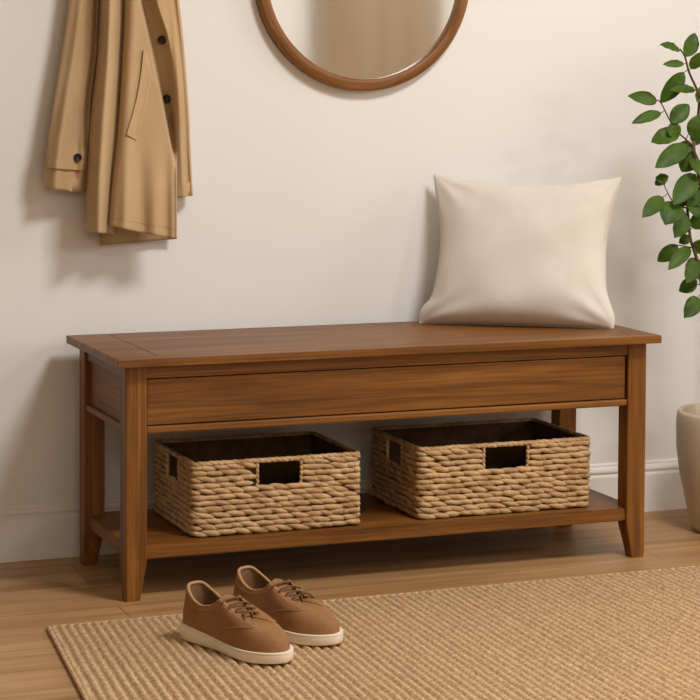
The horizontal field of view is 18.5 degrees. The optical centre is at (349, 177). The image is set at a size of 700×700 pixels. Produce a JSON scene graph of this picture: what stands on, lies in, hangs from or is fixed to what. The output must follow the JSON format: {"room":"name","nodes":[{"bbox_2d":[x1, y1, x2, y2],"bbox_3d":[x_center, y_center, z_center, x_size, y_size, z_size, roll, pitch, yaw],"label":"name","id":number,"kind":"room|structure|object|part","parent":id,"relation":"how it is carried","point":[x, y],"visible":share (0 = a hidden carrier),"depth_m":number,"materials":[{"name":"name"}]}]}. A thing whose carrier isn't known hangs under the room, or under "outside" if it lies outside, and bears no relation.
{"room":"home entryway","nodes":[
{"label":"home entryway","id":0,"kind":"room"},
{"bbox_2d":[0,0,699,504],"bbox_3d":[0.442,-0.507,4.991,7.900,2.600,0.100,-1,3,-21],"label":"wall","id":1,"kind":"structure","parent":0,"point":[312,202],"depth_m":4.76,"materials":[{"name":"paint"}]},
{"bbox_2d":[0,458,686,562],"bbox_3d":[0.457,0.734,4.999,7.700,0.120,0.014,-1,3,-21],"label":"baseboard","id":2,"kind":"structure","parent":1,"relation":"attached to","point":[39,530],"depth_m":4.58,"materials":[{"name":"paint"}]},
{"bbox_2d":[255,0,467,90],"bbox_3d":[0.031,-0.449,4.763,0.511,0.511,0.030,-1,3,-21],"label":"round mirror","id":3,"kind":"object","parent":1,"relation":"attached to","point":[354,45],"visible":1,"depth_m":4.77,"materials":[{"name":"brown wood"}]},
{"bbox_2d":[0,509,699,699],"bbox_3d":[1.487,0.977,2.380,7.900,0.100,5.858,-1,3,-21],"label":"floor","id":4,"kind":"structure","parent":0,"point":[35,595],"depth_m":4.47,"materials":[{"name":"brown wood"}]},
{"bbox_2d":[66,321,661,601],"bbox_3d":[0.032,0.573,4.561,1.193,0.480,0.413,-1,3,-21],"label":"storage bench","id":5,"kind":"object","parent":4,"relation":"on","point":[140,384],"visible":0.9,"depth_m":4.42,"materials":[{"name":"brown wood"}]},
{"bbox_3d":[-0.541,0.581,4.508,0.044,0.463,0.044,-1,3,-21],"label":"leg","id":6,"kind":"part","parent":5,"relation":"part of","materials":[{"name":"brown wood"}]},
{"bbox_3d":[-0.489,0.485,4.351,0.023,0.013,0.275,-1,3,-21],"label":"moulding","id":7,"kind":"part","parent":5,"relation":"part of","materials":[{"name":"brown wood"}]},
{"bbox_3d":[-0.493,0.372,4.344,0.007,0.030,0.275,-1,3,-21],"label":"rail","id":8,"kind":"part","parent":5,"relation":"part of","materials":[{"name":"brown wood"}]},
{"bbox_3d":[-0.424,0.596,4.211,0.044,0.463,0.044,-1,3,-21],"label":"leg","id":9,"kind":"part","parent":5,"relation":"part of","materials":[{"name":"brown wood"}]},
{"bbox_2d":[154,431,360,536],"bbox_3d":[-0.196,0.633,4.471,0.370,0.155,0.288,-1,3,-21],"label":"woven basket","id":10,"kind":"object","parent":5,"relation":"on","point":[305,480],"visible":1,"depth_m":4.37,"materials":[{"name":"wicker"}]},
{"bbox_2d":[89,489,624,558],"bbox_3d":[0.031,0.719,4.568,1.129,0.027,0.347,-1,3,-21],"label":"shelf","id":11,"kind":"object","parent":5,"relation":"attached to","point":[379,520],"depth_m":4.42,"materials":[{"name":"brown wood"}]},
{"bbox_3d":[0.092,0.431,4.399,1.056,0.090,0.018,-1,3,-21],"label":"drawer","id":12,"kind":"part","parent":5,"relation":"part of","materials":[{"name":"brown wood"}]},
{"bbox_3d":[0.093,0.485,4.400,1.061,0.014,0.024,-1,3,-21],"label":"apron moulding","id":13,"kind":"part","parent":5,"relation":"part of","materials":[{"name":"brown wood"}]},
{"bbox_3d":[0.094,0.371,4.396,1.062,0.026,0.022,-1,3,-21],"label":"rail","id":14,"kind":"part","parent":5,"relation":"part of","materials":[{"name":"brown wood"}]},
{"bbox_2d":[370,417,590,519],"bbox_3d":[0.280,0.626,4.660,0.410,0.155,0.284,-1,3,-21],"label":"woven basket","id":15,"kind":"object","parent":5,"relation":"on","point":[441,470],"visible":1,"depth_m":4.56,"materials":[{"name":"wicker"}]},
{"bbox_2d":[419,174,621,328],"bbox_3d":[0.375,0.161,4.745,0.442,0.327,0.163,1,3,8],"label":"cushion","id":16,"kind":"object","parent":5,"relation":"on","point":[510,254],"visible":1,"depth_m":4.70,"materials":[{"name":"beige fabric"}]},
{"bbox_3d":[0.488,0.567,4.911,0.044,0.463,0.044,-1,3,-21],"label":"leg","id":17,"kind":"part","parent":5,"relation":"part of","materials":[{"name":"brown wood"}]},
{"bbox_3d":[0.605,0.582,4.614,0.044,0.463,0.044,-1,3,-21],"label":"leg","id":18,"kind":"part","parent":5,"relation":"part of","materials":[{"name":"brown wood"}]},
{"bbox_2d":[46,565,699,699],"bbox_3d":[0.161,0.837,3.993,1.173,0.010,2.767,2,3,35],"label":"jute rug","id":19,"kind":"object","parent":4,"relation":"on","point":[635,635],"visible":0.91,"depth_m":3.82,"materials":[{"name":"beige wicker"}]},
{"bbox_2d":[180,580,293,663],"bbox_3d":[-0.199,0.787,3.823,0.096,0.102,0.274,-2,4,-40],"label":"shoe","id":20,"kind":"object","parent":19,"relation":"on","point":[232,626],"visible":1,"depth_m":3.79,"materials":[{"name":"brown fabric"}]},
{"bbox_3d":[-0.184,0.784,3.801,0.081,0.070,0.106,-2,4,-44],"label":"edge trim","id":21,"kind":"part","parent":20,"relation":"part of","materials":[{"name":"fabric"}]},
{"bbox_2d":[233,565,342,645],"bbox_3d":[-0.121,0.782,3.937,0.274,0.102,0.096,3,4,43],"label":"shoe","id":22,"kind":"object","parent":19,"relation":"on","point":[305,619],"visible":0.82,"depth_m":3.90,"materials":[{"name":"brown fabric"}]},
{"bbox_3d":[-0.100,0.779,3.920,0.081,0.070,0.106,-2,4,-44],"label":"edge trim","id":23,"kind":"part","parent":22,"relation":"part of","materials":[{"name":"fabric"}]},
{"bbox_2d":[628,33,699,531],"bbox_3d":[0.892,0.186,4.855,0.685,1.232,0.387,-1,3,-21],"label":"potted plant","id":24,"kind":"object","parent":4,"relation":"on","point":[686,191],"visible":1,"depth_m":4.72,"materials":[{"name":"green plant"}]},
{"bbox_3d":[0.880,0.664,4.881,0.279,0.274,0.279,-1,3,-21],"label":"pot","id":25,"kind":"part","parent":24,"relation":"part of","materials":[{"name":"ceramic"}]},
{"bbox_3d":[-0.479,-0.832,4.512,0.044,0.054,0.088,-1,3,-21],"label":"coat hook","id":26,"kind":"object","parent":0,"visible":0},
{"bbox_2d":[45,0,192,244],"bbox_3d":[-0.476,-0.347,4.512,0.331,0.981,0.115,-1,3,-21],"label":"coat","id":27,"kind":"object","parent":26,"relation":"hanging from","point":[131,163],"visible":1,"depth_m":4.50,"materials":[{"name":"brown fabric"}]},
{"bbox_3d":[-0.513,-0.284,4.506,0.076,0.809,0.122,2,4,38],"label":"panel","id":28,"kind":"part","parent":27,"relation":"part of","materials":[{"name":"beige fabric"}]},
{"bbox_3d":[-0.452,-0.277,4.571,0.170,0.837,0.011,-1,3,-25],"label":"panel","id":29,"kind":"part","parent":27,"relation":"part of","materials":[{"name":"beige fabric"}]},
{"bbox_3d":[-0.437,-0.277,4.515,0.147,0.812,0.081,-1,3,-21],"label":"panel","id":30,"kind":"part","parent":27,"relation":"part of","materials":[{"name":"beige fabric"}]}
]}

